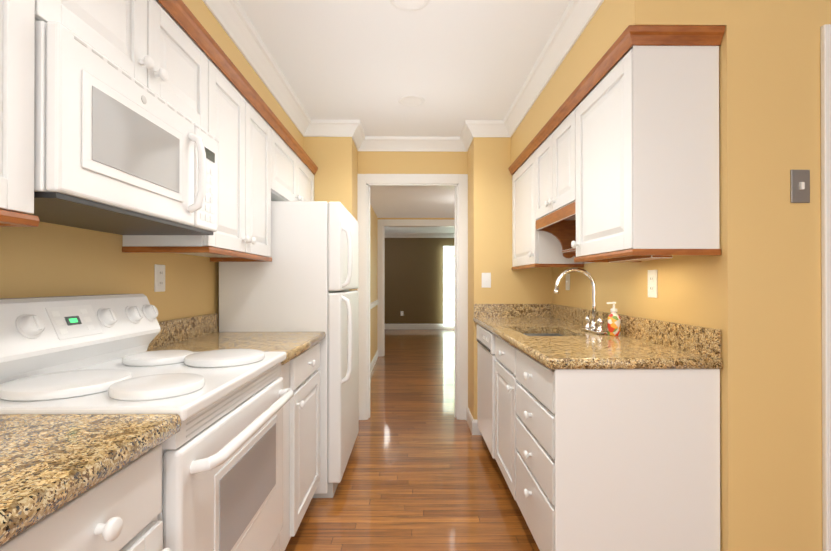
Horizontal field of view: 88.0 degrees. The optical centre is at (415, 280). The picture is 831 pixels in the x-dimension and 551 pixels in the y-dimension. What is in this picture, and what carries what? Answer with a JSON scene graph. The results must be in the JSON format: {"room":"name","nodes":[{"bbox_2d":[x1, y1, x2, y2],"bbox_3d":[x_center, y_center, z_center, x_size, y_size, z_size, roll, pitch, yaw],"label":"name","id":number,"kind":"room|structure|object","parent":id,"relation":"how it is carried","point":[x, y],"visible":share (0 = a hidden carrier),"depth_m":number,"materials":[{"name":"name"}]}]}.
{"room":"kitchen","nodes":[
{"label":"kitchen","id":0,"kind":"room"},
{"bbox_2d":[0,222,218,331],"bbox_3d":[-1.139,-0.028,0.316,0.120,2.420,6.050,0,0,-1],"label":"wall","id":1,"kind":"structure","parent":0,"point":[43,259],"depth_m":1.47,"materials":[{"name":"yellow paint"}]},
{"bbox_2d":[0,0,51,223],"bbox_3d":[-0.919,-0.510,0.618,0.317,0.758,0.497,0,0,-1],"label":"upper cabinet","id":2,"kind":"object","parent":1,"relation":"attached to","point":[18,18],"depth_m":0.83,"materials":[{"name":"white wood"}]},
{"bbox_2d":[52,0,167,101],"bbox_3d":[-0.923,-0.711,1.080,0.317,0.353,0.427,0,0,-1],"label":"upper cabinet","id":3,"kind":"object","parent":1,"relation":"attached to","point":[133,34],"depth_m":1.16,"materials":[{"name":"white wood"}]},
{"bbox_2d":[28,21,218,234],"bbox_3d":[-0.877,-0.349,1.235,0.405,0.360,0.725,0,0,-1],"label":"microwave","id":4,"kind":"object","parent":3,"relation":"attached to","point":[119,150],"visible":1,"depth_m":1.05,"materials":[{"name":"white plastic"}]},
{"bbox_2d":[154,264,164,291],"bbox_3d":[-1.089,-0.011,1.837,0.008,0.115,0.072,0,0,-1],"label":"outlet","id":5,"kind":"object","parent":1,"relation":"attached to","point":[159,278],"visible":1,"depth_m":1.82,"materials":[{"name":"white plastic"}]},
{"bbox_2d":[122,44,255,255],"bbox_3d":[-0.930,-0.505,1.808,0.317,0.758,0.419,0,0,-1],"label":"upper cabinet","id":6,"kind":"object","parent":1,"relation":"attached to","point":[235,235],"depth_m":1.80,"materials":[{"name":"white wood"}]},
{"bbox_2d":[168,0,215,137],"bbox_3d":[-0.926,-0.709,1.386,0.317,0.353,0.428,0,0,-1],"label":"upper cabinet","id":7,"kind":"object","parent":1,"relation":"attached to","point":[172,53],"depth_m":1.47,"materials":[{"name":"white wood"}]},
{"bbox_2d":[203,96,275,259],"bbox_3d":[-0.932,-0.504,2.105,0.317,0.758,0.419,0,0,-1],"label":"upper cabinet","id":8,"kind":"object","parent":1,"relation":"attached to","point":[265,118],"depth_m":2.22,"materials":[{"name":"white wood"}]},
{"bbox_2d":[276,120,303,200],"bbox_3d":[-0.937,-0.687,2.603,0.317,0.388,0.574,0,0,-1],"label":"upper cabinet","id":9,"kind":"object","parent":1,"relation":"attached to","point":[289,154],"depth_m":2.63,"materials":[{"name":"white wood"}]},
{"bbox_2d":[304,152,315,200],"bbox_3d":[-0.941,-0.685,3.055,0.317,0.388,0.574,0,0,-1],"label":"upper cabinet","id":10,"kind":"object","parent":1,"relation":"attached to","point":[309,167],"depth_m":3.15,"materials":[{"name":"white wood"}]},
{"bbox_2d":[182,0,302,147],"bbox_3d":[-0.962,-1.065,0.322,0.235,0.345,6.050,0,0,-1],"label":"wall","id":11,"kind":"structure","parent":0,"point":[204,16],"depth_m":2.09,"materials":[{"name":"yellow paint"}]},
{"bbox_2d":[370,204,377,362],"bbox_3d":[-0.653,-0.006,5.365,0.120,2.420,3.060,0,0,-1],"label":"wall","id":12,"kind":"structure","parent":0,"point":[373,272],"depth_m":6.16,"materials":[{"name":"yellow paint"}]},
{"bbox_2d":[370,349,377,373],"bbox_3d":[-0.587,1.147,5.368,0.014,0.115,3.074,0,0,0],"label":"baseboard","id":13,"kind":"structure","parent":12,"relation":"attached to","point":[375,357],"depth_m":6.05,"materials":[{"name":"white wood"}]},
{"bbox_2d":[370,300,378,308],"bbox_3d":[-0.586,0.334,5.378,0.036,0.080,3.086,0,0,-1],"label":"trim","id":14,"kind":"structure","parent":12,"relation":"attached to","point":[374,304],"depth_m":6.04,"materials":[{"name":"white wood"}]},
{"bbox_2d":[237,0,570,232],"bbox_3d":[0.618,-1.246,4.112,7.800,0.050,14.000,0,0,-1],"label":"ceiling","id":15,"kind":"structure","parent":0,"point":[454,64],"depth_m":2.36,"materials":[{"name":"white paint"}]},
{"bbox_2d":[390,0,430,11],"bbox_3d":[-0.024,-1.227,1.872,0.184,0.006,0.184,0,0,-1],"label":"recessed light","id":16,"kind":"object","parent":15,"relation":"in","point":[410,5],"visible":1,"depth_m":1.91,"materials":[{"name":"white"}]},
{"bbox_2d":[398,95,424,106],"bbox_3d":[-0.025,-1.223,2.940,0.184,0.006,0.184,0,0,-1],"label":"recessed light","id":17,"kind":"object","parent":15,"relation":"in","point":[411,101],"visible":1,"depth_m":2.93,"materials":[{"name":"white glass"}]},
{"bbox_2d":[511,0,726,163],"bbox_3d":[0.912,-1.056,2.429,0.320,0.345,1.870,0,0,-1],"label":"ceiling soffit","id":18,"kind":"structure","parent":15,"relation":"attached to","point":[610,22],"depth_m":1.76,"materials":[{"name":"yellow paint"}]},
{"bbox_2d":[370,188,453,217],"bbox_3d":[0.806,-1.116,5.383,2.800,0.200,3.060,0,0,-1],"label":"ceiling","id":19,"kind":"structure","parent":0,"point":[407,203],"depth_m":5.59,"materials":[{"name":"white paint"}]},
{"bbox_2d":[285,329,539,550],"bbox_3d":[0.618,1.224,4.101,7.800,0.050,14.000,0,0,-1],"label":"floor","id":20,"kind":"structure","parent":0,"point":[422,472],"depth_m":2.58,"materials":[{"name":"brown wood"}]},
{"bbox_2d":[0,513,51,550],"bbox_3d":[-0.783,0.745,0.241,0.581,0.876,0.622,0,0,-1],"label":"base cabinet","id":21,"kind":"object","parent":20,"relation":"on","point":[38,537],"depth_m":0.56,"materials":[{"name":"white wood"}]},
{"bbox_2d":[52,445,171,550],"bbox_3d":[-0.787,0.746,0.647,0.581,0.876,0.435,0,0,-1],"label":"base cabinet","id":22,"kind":"object","parent":20,"relation":"on","point":[120,509],"depth_m":0.72,"materials":[{"name":"white wood"}]},
{"bbox_2d":[0,414,181,545],"bbox_3d":[-0.772,0.236,0.182,0.607,0.139,1.378,0,0,-1],"label":"countertop","id":23,"kind":"structure","parent":22,"relation":"on","point":[50,463],"depth_m":0.68,"materials":[{"name":"stone"}]},
{"bbox_2d":[0,294,293,550],"bbox_3d":[-0.750,0.616,1.233,0.652,1.140,0.723,0,0,-1],"label":"electric range","id":24,"kind":"object","parent":20,"relation":"on","point":[222,469],"visible":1,"depth_m":1.11,"materials":[{"name":"white metal"}]},
{"bbox_2d":[219,201,358,497],"bbox_3d":[-0.715,0.380,2.743,0.721,1.625,0.800,0,0,-1],"label":"refrigerator","id":25,"kind":"object","parent":20,"relation":"on","point":[306,279],"visible":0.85,"depth_m":2.35,"materials":[{"name":"white metal"}]},
{"bbox_2d":[279,342,319,550],"bbox_3d":[-0.782,0.752,1.963,0.614,0.875,0.732,0,0,-1],"label":"base cabinet","id":26,"kind":"object","parent":20,"relation":"on","point":[300,375],"visible":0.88,"depth_m":1.90,"materials":[{"name":"white wood"}]},
{"bbox_2d":[146,313,325,364],"bbox_3d":[-0.787,0.244,1.966,0.607,0.139,0.742,0,0,-1],"label":"countertop","id":27,"kind":"structure","parent":26,"relation":"on","point":[200,333],"depth_m":1.95,"materials":[{"name":"stone"}]},
{"bbox_2d":[477,324,497,458],"bbox_3d":[0.750,0.758,2.935,0.585,0.872,0.610,0,0,-1],"label":"dishwasher","id":28,"kind":"object","parent":20,"relation":"on","point":[486,358],"visible":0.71,"depth_m":2.84,"materials":[{"name":"white metal"}]},
{"bbox_2d":[507,342,719,550],"bbox_3d":[0.779,0.752,1.838,0.586,0.876,0.645,0,0,-1],"label":"base cabinet","id":29,"kind":"object","parent":20,"relation":"on","point":[607,459],"depth_m":1.52,"materials":[{"name":"white wood"}]},
{"bbox_2d":[473,304,722,368],"bbox_3d":[0.763,0.246,2.430,0.612,0.139,1.848,0,0,-1],"label":"countertop","id":30,"kind":"structure","parent":29,"relation":"on","point":[641,343],"depth_m":1.84,"materials":[{"name":"stone"}]},
{"bbox_2d":[525,334,563,335],"bbox_3d":[0.708,0.396,2.361,0.352,0.160,0.486,0,0,-1],"label":"undermount sink","id":31,"kind":"object","parent":30,"relation":"in","point":[544,335],"visible":0.08,"depth_m":2.58,"materials":[{"name":"silver metal"}]},
{"bbox_2d":[554,268,607,333],"bbox_3d":[0.863,0.103,2.308,0.246,0.345,0.210,0,0,-1],"label":"faucet","id":32,"kind":"object","parent":30,"relation":"on","point":[593,325],"visible":0.98,"depth_m":2.30,"materials":[{"name":"silver metal"}]},
{"bbox_2d":[607,302,620,335],"bbox_3d":[0.995,0.190,2.164,0.065,0.169,0.060,0,0,-1],"label":"soap dispenser","id":33,"kind":"object","parent":30,"relation":"on","point":[614,323],"visible":1,"depth_m":2.14,"materials":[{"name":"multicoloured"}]},
{"bbox_2d":[358,151,467,173],"bbox_3d":[-0.025,-0.013,3.781,0.950,2.420,0.120,0,0,-1],"label":"wall","id":34,"kind":"structure","parent":0,"point":[386,162],"depth_m":3.73,"materials":[{"name":"yellow paint"}]},
{"bbox_2d":[357,174,467,419],"bbox_3d":[-0.026,0.139,3.771,0.959,2.117,0.138,0,0,-1],"label":"door frame","id":35,"kind":"structure","parent":34,"relation":"attached to","point":[458,183],"depth_m":3.71,"materials":[{"name":"white wood"}]},
{"bbox_2d":[378,218,453,219],"bbox_3d":[0.242,0.001,6.963,6.740,2.420,0.120,0,0,-1],"label":"wall","id":36,"kind":"structure","parent":0,"point":[421,218],"depth_m":6.91,"materials":[{"name":"yellow paint"}]},
{"bbox_2d":[377,219,453,356],"bbox_3d":[0.258,0.116,6.954,1.750,2.190,0.138,0,0,-1],"label":"door frame","id":37,"kind":"structure","parent":36,"relation":"attached to","point":[383,224],"depth_m":6.88,"materials":[{"name":"white wood"}]},
{"bbox_2d":[385,238,453,323],"bbox_3d":[0.208,0.018,10.963,6.740,2.420,0.120,0,0,-1],"label":"wall","id":38,"kind":"structure","parent":0,"point":[414,280],"depth_m":10.90,"materials":[{"name":"brown paint"}]},
{"bbox_2d":[385,324,442,328],"bbox_3d":[0.208,1.158,10.891,6.500,0.140,0.015,0,0,0],"label":"baseboard","id":39,"kind":"structure","parent":38,"relation":"attached to","point":[387,326],"depth_m":10.88,"materials":[{"name":"white wood"}]},
{"bbox_2d":[385,233,453,237],"bbox_3d":[0.209,-1.140,10.870,6.500,0.105,0.076,0,0,0],"label":"crown molding","id":40,"kind":"structure","parent":38,"relation":"attached to","point":[387,235],"depth_m":10.87,"materials":[{"name":"white wood"}]},
{"bbox_2d":[443,246,454,328],"bbox_3d":[1.218,0.173,10.891,1.040,2.110,0.040,0,0,-1],"label":"room window","id":41,"kind":"structure","parent":38,"relation":"in","point":[448,287],"depth_m":10.88,"materials":[{"name":"white glass"}]},
{"bbox_2d":[303,137,551,419],"bbox_3d":[0.557,-0.013,3.601,3.570,2.420,0.490,0,0,-1],"label":"wall","id":42,"kind":"structure","parent":0,"point":[489,210],"depth_m":3.36,"materials":[{"name":"yellow paint"}]},
{"bbox_2d":[202,0,313,136],"bbox_3d":[-0.807,-1.185,0.324,0.076,0.105,6.050,0,0,0],"label":"crown molding","id":43,"kind":"structure","parent":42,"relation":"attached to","point":[232,19],"depth_m":2.26,"materials":[{"name":"white wood"}]},
{"bbox_2d":[314,120,365,139],"bbox_3d":[-0.603,-1.172,3.313,0.366,0.105,0.076,0,0,0],"label":"crown molding","id":44,"kind":"structure","parent":42,"relation":"attached to","point":[322,128],"depth_m":3.32,"materials":[{"name":"white wood"}]},
{"bbox_2d":[354,136,457,151],"bbox_3d":[-0.024,-1.171,3.688,0.950,0.105,0.076,0,0,0],"label":"crown molding","id":45,"kind":"structure","parent":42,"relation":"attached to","point":[372,143],"depth_m":3.68,"materials":[{"name":"white wood"}]},
{"bbox_2d":[466,407,472,429],"bbox_3d":[0.445,1.139,3.528,0.014,0.115,0.344,0,0,0],"label":"baseboard","id":46,"kind":"structure","parent":42,"relation":"attached to","point":[468,414],"depth_m":3.56,"materials":[{"name":"white wood"}]},
{"bbox_2d":[458,120,481,151],"bbox_3d":[0.425,-1.172,3.462,0.096,0.105,0.356,0,0,0],"label":"crown molding","id":47,"kind":"structure","parent":42,"relation":"attached to","point":[471,129],"depth_m":3.38,"materials":[{"name":"white wood"}]},
{"bbox_2d":[471,418,481,434],"bbox_3d":[0.752,1.139,3.346,0.624,0.115,0.014,0,0,0],"label":"baseboard","id":48,"kind":"structure","parent":42,"relation":"attached to","point":[473,425],"depth_m":3.34,"materials":[{"name":"white wood"}]},
{"bbox_2d":[482,273,490,287],"bbox_3d":[0.551,-0.004,3.348,0.072,0.115,0.016,0,0,-1],"label":"light switch","id":49,"kind":"object","parent":42,"relation":"attached to","point":[486,280],"visible":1,"depth_m":3.35,"materials":[{"name":"white plastic"}]},
{"bbox_2d":[498,0,603,136],"bbox_3d":[0.707,-1.176,2.437,0.090,0.105,1.850,0,0,0],"label":"crown molding","id":50,"kind":"structure","parent":42,"relation":"attached to","point":[577,15],"depth_m":2.27,"materials":[{"name":"white wood"}]},
{"bbox_2d":[552,255,703,326],"bbox_3d":[1.132,-0.018,2.486,0.120,2.420,1.750,0,0,-1],"label":"wall","id":51,"kind":"structure","parent":0,"point":[680,289],"depth_m":2.04,"materials":[{"name":"yellow paint"}]},
{"bbox_2d":[508,141,591,268],"bbox_3d":[0.909,-0.492,3.014,0.307,0.773,0.688,0,0,-1],"label":"upper cabinet","id":52,"kind":"object","parent":51,"relation":"attached to","point":[535,244],"depth_m":2.85,"materials":[{"name":"white wood"}]},
{"bbox_2d":[532,129,567,220],"bbox_3d":[0.913,-0.632,2.533,0.307,0.498,0.396,0,0,-1],"label":"upper cabinet","id":53,"kind":"object","parent":51,"relation":"attached to","point":[538,141],"depth_m":2.67,"materials":[{"name":"white wood"}]},
{"bbox_2d":[544,101,567,216],"bbox_3d":[0.916,-0.633,2.259,0.307,0.498,0.396,0,0,-1],"label":"upper cabinet","id":54,"kind":"object","parent":51,"relation":"attached to","point":[556,131],"depth_m":2.33,"materials":[{"name":"white wood"}]},
{"bbox_2d":[566,274,569,289],"bbox_3d":[1.059,0.008,3.010,0.016,0.115,0.072,0,0,-1],"label":"light switch","id":55,"kind":"object","parent":51,"relation":"attached to","point":[567,281],"visible":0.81,"depth_m":2.99,"materials":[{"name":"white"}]},
{"bbox_2d":[568,25,724,260],"bbox_3d":[0.920,-0.497,1.823,0.307,0.773,0.598,0,0,-1],"label":"upper cabinet","id":56,"kind":"object","parent":51,"relation":"attached to","point":[616,160],"depth_m":1.52,"materials":[{"name":"white wood"}]},
{"bbox_2d":[648,270,657,297],"bbox_3d":[1.072,0.013,1.950,0.008,0.125,0.072,0,0,-1],"label":"outlet","id":57,"kind":"object","parent":51,"relation":"attached to","point":[652,285],"visible":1,"depth_m":1.94,"materials":[{"name":"white plastic"}]},
{"bbox_2d":[704,0,830,550],"bbox_3d":[2.720,-0.022,1.565,3.280,2.420,0.120,0,0,-1],"label":"wall","id":58,"kind":"structure","parent":0,"point":[762,296],"depth_m":1.49,"materials":[{"name":"yellow paint"}]},
{"bbox_2d":[790,170,809,202],"bbox_3d":[1.332,-0.327,1.487,0.065,0.115,0.014,0,0,-1],"label":"light switch","id":59,"kind":"object","parent":58,"relation":"attached to","point":[799,186],"visible":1,"depth_m":1.49,"materials":[{"name":"grey"}]},
{"bbox_2d":[820,24,830,550],"bbox_3d":[1.880,0.153,1.548,0.950,2.070,0.138,0,0,-1],"label":"door frame","id":60,"kind":"structure","parent":58,"relation":"attached to","point":[825,38],"depth_m":1.48,"materials":[{"name":"white wood"}]}
]}

